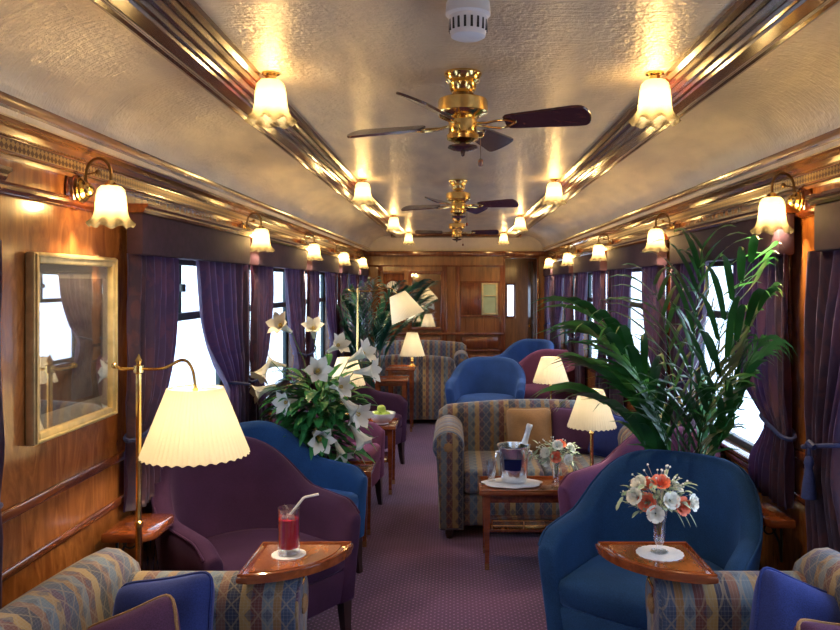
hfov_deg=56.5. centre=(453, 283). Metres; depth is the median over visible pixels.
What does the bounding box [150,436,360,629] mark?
armchair
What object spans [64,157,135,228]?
wall sconce
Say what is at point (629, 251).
valance
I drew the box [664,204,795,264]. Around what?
valance
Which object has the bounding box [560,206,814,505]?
trim
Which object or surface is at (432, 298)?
mirror
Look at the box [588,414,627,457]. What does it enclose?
cushion
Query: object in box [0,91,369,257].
trim
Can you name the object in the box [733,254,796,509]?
curtain
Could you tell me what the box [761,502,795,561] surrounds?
table
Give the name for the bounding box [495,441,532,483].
bucket
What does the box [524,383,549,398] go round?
seat cushion
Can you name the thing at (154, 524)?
table
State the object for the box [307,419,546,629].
floor
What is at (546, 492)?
coffee table
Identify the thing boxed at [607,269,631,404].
curtain
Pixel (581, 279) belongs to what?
curtain
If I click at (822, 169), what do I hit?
trim
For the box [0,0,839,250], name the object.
ceiling
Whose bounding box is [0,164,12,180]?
valance
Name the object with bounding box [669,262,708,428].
curtain
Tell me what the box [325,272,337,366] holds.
curtain
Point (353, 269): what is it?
valance
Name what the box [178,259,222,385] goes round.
window
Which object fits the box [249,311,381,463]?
lily bouquet
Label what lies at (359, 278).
curtain
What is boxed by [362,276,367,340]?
curtain
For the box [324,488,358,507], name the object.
seat cushion
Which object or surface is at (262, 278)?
curtain
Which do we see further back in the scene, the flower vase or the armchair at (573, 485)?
the armchair at (573, 485)
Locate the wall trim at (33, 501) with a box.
[0,181,351,582]
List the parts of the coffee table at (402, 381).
leg, leg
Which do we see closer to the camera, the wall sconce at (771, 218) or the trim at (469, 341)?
the wall sconce at (771, 218)
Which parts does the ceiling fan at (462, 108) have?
blade, blade, chain pull, blade, blade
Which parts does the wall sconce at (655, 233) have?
lamp shade, arm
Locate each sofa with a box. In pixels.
[0,547,308,629]
[360,354,455,418]
[371,340,468,366]
[432,399,632,538]
[645,547,839,629]
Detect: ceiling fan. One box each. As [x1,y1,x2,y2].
[347,68,590,166]
[401,179,518,225]
[415,215,498,245]
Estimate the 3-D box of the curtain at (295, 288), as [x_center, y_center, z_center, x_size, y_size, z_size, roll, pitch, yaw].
[-1.257,0.540,6.175,0.088,1.320,0.730,0,0,0]
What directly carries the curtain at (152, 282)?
hanging from the valance at (158, 231)
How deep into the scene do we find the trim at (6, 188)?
2.46 m
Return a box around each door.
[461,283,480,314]
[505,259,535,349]
[528,261,532,338]
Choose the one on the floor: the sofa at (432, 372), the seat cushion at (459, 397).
the sofa at (432, 372)
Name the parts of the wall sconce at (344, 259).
lamp shade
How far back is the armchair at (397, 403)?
6.97 m
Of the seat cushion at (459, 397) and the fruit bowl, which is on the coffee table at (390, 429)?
the fruit bowl
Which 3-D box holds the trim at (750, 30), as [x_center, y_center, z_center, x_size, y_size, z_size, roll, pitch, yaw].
[0.845,-0.694,4.290,0.250,0.072,13.780,0,0,0]
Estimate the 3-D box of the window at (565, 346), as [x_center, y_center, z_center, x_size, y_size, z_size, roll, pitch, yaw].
[1.408,0.340,9.440,0.116,0.960,1.280,0,0,0]
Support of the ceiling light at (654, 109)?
attached to the ceiling
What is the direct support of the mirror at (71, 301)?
attached to the wall at (26, 225)
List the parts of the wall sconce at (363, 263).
lamp shade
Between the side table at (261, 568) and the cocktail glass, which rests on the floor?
the side table at (261, 568)
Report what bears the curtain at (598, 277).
hanging from the valance at (581, 262)
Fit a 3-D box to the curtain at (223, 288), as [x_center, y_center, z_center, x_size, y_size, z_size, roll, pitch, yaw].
[-1.257,0.540,4.285,0.088,1.320,0.911,0,0,0]
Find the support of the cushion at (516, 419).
on the sofa at (467, 435)
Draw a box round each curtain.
[0,240,4,608]
[123,253,178,511]
[196,261,249,422]
[248,265,273,420]
[284,269,306,388]
[305,270,319,389]
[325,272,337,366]
[337,273,346,356]
[348,274,357,356]
[357,275,362,359]
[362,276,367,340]
[544,276,549,339]
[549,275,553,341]
[553,275,563,349]
[564,273,574,352]
[574,272,587,396]
[592,271,607,396]
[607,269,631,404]
[642,266,668,406]
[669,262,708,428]
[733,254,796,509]
[801,250,839,552]
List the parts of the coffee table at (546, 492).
leg, leg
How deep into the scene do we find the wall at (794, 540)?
3.14 m
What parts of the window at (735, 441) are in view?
sill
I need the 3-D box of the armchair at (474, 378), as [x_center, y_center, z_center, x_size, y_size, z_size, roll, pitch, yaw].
[0.347,1.188,8.000,0.796,0.825,0.721,0,0,8]
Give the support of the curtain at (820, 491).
hanging from the valance at (826, 203)
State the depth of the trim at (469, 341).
11.28 m
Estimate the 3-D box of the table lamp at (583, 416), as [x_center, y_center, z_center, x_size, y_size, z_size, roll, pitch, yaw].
[0.800,0.881,4.530,0.285,0.535,0.285,0,0,0]
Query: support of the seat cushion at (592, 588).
on the armchair at (582, 590)
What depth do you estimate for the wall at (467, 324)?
11.30 m
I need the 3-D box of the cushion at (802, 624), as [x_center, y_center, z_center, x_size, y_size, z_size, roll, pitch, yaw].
[1.061,1.070,2.098,0.327,0.309,0.231,0,0,-17]
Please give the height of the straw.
0.122 m
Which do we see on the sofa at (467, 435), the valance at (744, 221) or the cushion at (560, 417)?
the cushion at (560, 417)
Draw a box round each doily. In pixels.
[271,548,305,559]
[636,545,683,561]
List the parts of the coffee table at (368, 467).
leg, leg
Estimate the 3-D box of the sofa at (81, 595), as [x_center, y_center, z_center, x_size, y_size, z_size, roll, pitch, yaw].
[-0.859,1.210,1.780,0.762,0.779,1.740,0,0,0]
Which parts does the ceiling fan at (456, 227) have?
blade, blade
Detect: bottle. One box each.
[517,423,532,447]
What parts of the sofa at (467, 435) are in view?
arm, arm panel, leg, arm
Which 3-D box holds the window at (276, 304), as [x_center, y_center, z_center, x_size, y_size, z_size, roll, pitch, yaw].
[-1.348,0.340,5.700,0.116,0.960,1.440,0,0,0]
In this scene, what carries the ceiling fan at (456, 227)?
hanging from the ceiling
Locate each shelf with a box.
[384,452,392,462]
[490,515,559,531]
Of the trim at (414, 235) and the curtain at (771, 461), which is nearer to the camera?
the curtain at (771, 461)
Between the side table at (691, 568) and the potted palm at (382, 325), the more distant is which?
the potted palm at (382, 325)
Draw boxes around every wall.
[0,159,359,607]
[364,235,547,354]
[550,182,839,570]
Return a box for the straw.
[287,493,318,516]
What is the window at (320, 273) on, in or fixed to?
in the wall at (26, 225)
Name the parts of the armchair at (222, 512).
seat rail, leg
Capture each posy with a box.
[529,436,580,474]
[616,463,698,534]
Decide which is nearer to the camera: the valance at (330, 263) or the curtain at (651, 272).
the curtain at (651, 272)
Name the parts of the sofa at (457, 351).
arm, arm panel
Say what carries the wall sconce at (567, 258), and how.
attached to the wall at (794, 540)
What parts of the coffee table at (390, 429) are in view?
leg, leg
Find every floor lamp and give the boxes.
[111,354,249,570]
[348,286,423,361]
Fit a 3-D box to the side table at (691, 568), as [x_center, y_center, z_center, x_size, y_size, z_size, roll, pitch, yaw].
[0.662,1.254,2.592,0.325,0.693,0.325,0,0,0]
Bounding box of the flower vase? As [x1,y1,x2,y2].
[652,514,668,551]
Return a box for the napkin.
[481,478,542,488]
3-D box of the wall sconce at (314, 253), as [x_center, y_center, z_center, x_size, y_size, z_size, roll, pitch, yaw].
[-1.211,-0.318,6.620,0.219,0.244,0.172,0,0,0]
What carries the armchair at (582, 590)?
on the floor
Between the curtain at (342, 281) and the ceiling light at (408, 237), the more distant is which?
the ceiling light at (408, 237)
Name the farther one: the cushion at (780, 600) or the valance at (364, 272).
the valance at (364, 272)
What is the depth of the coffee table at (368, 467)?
4.94 m
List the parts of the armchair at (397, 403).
seat rail, leg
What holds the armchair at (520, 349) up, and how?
on the floor
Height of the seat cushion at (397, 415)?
0.132 m
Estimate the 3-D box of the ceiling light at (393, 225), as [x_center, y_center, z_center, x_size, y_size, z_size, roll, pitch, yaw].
[-0.625,-0.631,8.100,0.168,0.178,0.168,0,0,22]
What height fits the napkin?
0.013 m
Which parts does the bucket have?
label plate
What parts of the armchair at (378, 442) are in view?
seat rail, leg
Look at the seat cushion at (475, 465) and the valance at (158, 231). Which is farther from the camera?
the seat cushion at (475, 465)
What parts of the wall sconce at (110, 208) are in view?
arm, lamp shade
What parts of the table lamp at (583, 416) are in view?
lamp shade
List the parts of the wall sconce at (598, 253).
lamp shade, arm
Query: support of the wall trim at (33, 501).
attached to the wall at (26, 225)
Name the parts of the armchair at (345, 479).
leg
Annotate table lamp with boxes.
[331,357,365,414]
[400,332,424,366]
[533,356,568,398]
[567,388,616,465]
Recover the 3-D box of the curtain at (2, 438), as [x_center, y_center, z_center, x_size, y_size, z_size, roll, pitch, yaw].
[-1.257,0.540,1.795,0.088,1.320,0.730,0,0,0]
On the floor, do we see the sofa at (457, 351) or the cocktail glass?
the sofa at (457, 351)
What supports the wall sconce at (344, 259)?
attached to the wall at (26, 225)
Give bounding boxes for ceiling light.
[244,70,296,128]
[350,178,375,205]
[385,214,401,231]
[402,232,414,244]
[497,232,509,244]
[511,214,528,231]
[541,178,566,205]
[628,70,680,128]
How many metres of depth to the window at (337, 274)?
9.29 m
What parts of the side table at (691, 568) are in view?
inlay panel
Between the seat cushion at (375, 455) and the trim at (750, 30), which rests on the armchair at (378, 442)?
the seat cushion at (375, 455)
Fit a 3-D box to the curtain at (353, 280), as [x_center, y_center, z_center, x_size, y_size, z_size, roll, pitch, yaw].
[-1.257,0.540,9.735,0.088,1.320,0.730,0,0,0]
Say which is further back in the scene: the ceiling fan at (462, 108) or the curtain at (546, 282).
the curtain at (546, 282)
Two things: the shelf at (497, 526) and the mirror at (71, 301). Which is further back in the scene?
the shelf at (497, 526)
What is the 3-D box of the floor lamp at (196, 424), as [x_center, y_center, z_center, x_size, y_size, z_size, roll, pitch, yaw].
[-0.992,0.926,2.820,0.497,1.347,0.384,0,0,0]
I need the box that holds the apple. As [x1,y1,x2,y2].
[377,405,385,412]
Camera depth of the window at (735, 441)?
3.92 m
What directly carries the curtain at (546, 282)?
hanging from the valance at (546, 272)
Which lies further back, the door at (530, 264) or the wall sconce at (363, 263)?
the door at (530, 264)
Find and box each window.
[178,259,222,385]
[250,268,291,397]
[305,270,323,357]
[337,274,346,352]
[482,283,497,314]
[506,283,514,317]
[561,273,574,349]
[588,271,606,357]
[627,268,667,402]
[698,260,753,461]
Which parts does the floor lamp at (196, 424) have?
swan neck arm, lamp shade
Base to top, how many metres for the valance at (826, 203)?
0.200 m
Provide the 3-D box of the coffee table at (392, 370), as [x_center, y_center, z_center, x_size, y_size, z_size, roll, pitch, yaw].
[-0.580,1.254,8.590,0.320,0.693,0.340,0,0,0]
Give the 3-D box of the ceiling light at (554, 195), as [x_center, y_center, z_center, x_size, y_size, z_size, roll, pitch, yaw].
[0.685,-0.631,5.340,0.168,0.178,0.168,0,0,22]
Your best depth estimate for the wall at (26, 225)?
2.56 m
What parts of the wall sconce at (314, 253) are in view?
arm, lamp shade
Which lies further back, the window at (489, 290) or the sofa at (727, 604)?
the window at (489, 290)
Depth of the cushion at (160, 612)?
2.14 m
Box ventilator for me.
[445,0,490,42]
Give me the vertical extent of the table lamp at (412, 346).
0.370 m
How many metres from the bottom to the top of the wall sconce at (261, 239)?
0.244 m
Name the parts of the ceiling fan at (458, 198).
blade, blade, blade, blade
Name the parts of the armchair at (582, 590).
seat rail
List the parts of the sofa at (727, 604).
arm panel, arm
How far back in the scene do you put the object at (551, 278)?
10.41 m
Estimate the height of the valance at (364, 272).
0.200 m
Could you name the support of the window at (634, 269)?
in the wall at (794, 540)
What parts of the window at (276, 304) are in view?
sill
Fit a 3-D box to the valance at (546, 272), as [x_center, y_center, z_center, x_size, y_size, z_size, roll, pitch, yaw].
[1.301,-0.215,10.750,0.092,0.200,0.884,0,0,0]
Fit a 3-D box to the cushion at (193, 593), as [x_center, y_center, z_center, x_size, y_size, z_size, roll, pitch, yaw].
[-0.860,1.035,2.301,0.365,0.347,0.230,0,0,11]
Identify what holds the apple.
in the fruit bowl
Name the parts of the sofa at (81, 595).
arm, arm panel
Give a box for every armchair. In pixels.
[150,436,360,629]
[239,420,367,572]
[272,394,384,504]
[313,367,407,463]
[445,357,525,403]
[493,339,553,362]
[519,349,574,399]
[538,449,762,629]
[558,425,720,515]
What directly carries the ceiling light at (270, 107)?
attached to the ceiling
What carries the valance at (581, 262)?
attached to the wall at (794, 540)
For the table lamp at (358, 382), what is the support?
on the coffee table at (390, 429)
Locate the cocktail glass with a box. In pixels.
[277,513,299,553]
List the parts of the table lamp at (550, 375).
lamp shade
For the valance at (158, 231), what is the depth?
3.50 m
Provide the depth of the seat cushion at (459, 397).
7.86 m
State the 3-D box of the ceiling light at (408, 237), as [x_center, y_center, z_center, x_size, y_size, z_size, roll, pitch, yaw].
[-0.625,-0.631,10.750,0.168,0.178,0.168,0,0,22]
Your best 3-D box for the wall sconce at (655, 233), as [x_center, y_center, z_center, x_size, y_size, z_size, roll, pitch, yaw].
[1.271,-0.318,4.820,0.219,0.244,0.172,0,0,0]
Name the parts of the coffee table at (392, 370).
leg, leg, leg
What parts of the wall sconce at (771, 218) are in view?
lamp shade, arm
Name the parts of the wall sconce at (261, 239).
arm, lamp shade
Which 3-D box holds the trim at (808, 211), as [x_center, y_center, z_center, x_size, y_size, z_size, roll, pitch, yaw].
[1.365,-0.280,4.350,0.030,0.030,13.900,0,0,0]
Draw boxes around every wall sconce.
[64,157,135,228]
[237,212,274,252]
[297,232,323,260]
[331,243,351,265]
[352,250,368,268]
[543,251,559,268]
[560,244,580,265]
[589,233,614,260]
[642,213,679,252]
[750,172,811,234]
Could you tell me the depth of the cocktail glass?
2.60 m
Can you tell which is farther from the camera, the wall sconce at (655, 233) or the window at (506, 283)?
the window at (506, 283)
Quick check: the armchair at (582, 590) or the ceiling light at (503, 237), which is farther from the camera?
the ceiling light at (503, 237)
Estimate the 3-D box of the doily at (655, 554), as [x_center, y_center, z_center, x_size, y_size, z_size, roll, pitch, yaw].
[0.695,0.908,2.635,0.159,0.002,0.157,0,0,0]
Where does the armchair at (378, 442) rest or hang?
on the floor
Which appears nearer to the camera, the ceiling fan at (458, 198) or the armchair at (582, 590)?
the armchair at (582, 590)
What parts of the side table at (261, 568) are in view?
inlay panel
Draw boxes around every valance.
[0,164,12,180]
[127,203,254,264]
[249,235,309,269]
[306,249,341,272]
[337,256,360,274]
[359,261,370,275]
[541,261,552,275]
[550,257,572,274]
[571,249,606,272]
[603,234,667,269]
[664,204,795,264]
[805,187,839,251]
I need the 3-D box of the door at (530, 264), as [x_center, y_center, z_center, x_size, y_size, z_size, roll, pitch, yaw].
[1.125,0.635,11.670,0.070,1.930,0.500,0,0,0]
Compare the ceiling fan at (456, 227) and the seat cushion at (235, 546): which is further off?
the ceiling fan at (456, 227)
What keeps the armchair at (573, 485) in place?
on the floor
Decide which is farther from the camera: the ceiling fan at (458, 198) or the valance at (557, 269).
the valance at (557, 269)
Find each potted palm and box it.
[336,270,432,388]
[531,224,796,455]
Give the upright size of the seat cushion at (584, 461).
0.155 m
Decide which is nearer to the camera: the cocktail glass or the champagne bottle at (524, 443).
the cocktail glass
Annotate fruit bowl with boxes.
[371,410,395,424]
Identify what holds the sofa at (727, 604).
on the floor
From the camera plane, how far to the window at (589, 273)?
8.28 m
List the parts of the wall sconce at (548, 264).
lamp shade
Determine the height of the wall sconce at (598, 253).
0.244 m
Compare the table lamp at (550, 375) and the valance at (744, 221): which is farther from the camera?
the table lamp at (550, 375)
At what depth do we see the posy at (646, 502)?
2.60 m
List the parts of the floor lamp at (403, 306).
swan neck arm, lamp shade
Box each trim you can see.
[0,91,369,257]
[0,182,94,210]
[90,0,406,237]
[363,251,547,357]
[391,233,520,237]
[505,0,839,237]
[542,127,839,257]
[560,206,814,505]
[667,207,814,241]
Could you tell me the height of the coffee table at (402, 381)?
0.623 m
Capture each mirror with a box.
[25,252,117,445]
[408,271,443,329]
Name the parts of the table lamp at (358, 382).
lamp shade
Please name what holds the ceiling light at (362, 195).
attached to the ceiling
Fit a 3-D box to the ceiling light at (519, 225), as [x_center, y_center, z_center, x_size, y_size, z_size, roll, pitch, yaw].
[0.685,-0.631,8.100,0.168,0.178,0.168,0,0,22]
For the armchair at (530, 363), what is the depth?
8.83 m
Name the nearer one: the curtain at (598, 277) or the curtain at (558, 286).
the curtain at (598, 277)
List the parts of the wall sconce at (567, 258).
lamp shade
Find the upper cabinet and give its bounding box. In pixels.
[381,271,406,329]
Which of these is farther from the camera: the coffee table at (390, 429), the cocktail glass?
the coffee table at (390, 429)
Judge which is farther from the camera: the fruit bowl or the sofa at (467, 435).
the fruit bowl
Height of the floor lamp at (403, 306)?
1.582 m
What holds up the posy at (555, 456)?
in the flower vase
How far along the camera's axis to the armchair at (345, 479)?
4.43 m
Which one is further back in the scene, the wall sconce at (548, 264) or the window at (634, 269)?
the wall sconce at (548, 264)
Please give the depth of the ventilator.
1.96 m
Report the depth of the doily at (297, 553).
2.62 m
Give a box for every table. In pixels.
[101,513,173,550]
[236,541,352,585]
[348,461,375,546]
[368,418,398,494]
[372,376,409,434]
[386,365,416,431]
[477,476,563,569]
[596,541,718,597]
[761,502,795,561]
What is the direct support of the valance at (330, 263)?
attached to the wall at (26, 225)
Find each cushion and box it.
[87,594,179,629]
[112,571,214,629]
[206,528,344,584]
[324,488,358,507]
[349,442,380,462]
[394,413,402,428]
[455,393,514,402]
[464,451,543,492]
[505,407,552,454]
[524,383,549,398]
[537,454,604,475]
[551,407,589,453]
[558,554,723,629]
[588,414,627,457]
[749,567,839,629]
[794,618,839,629]

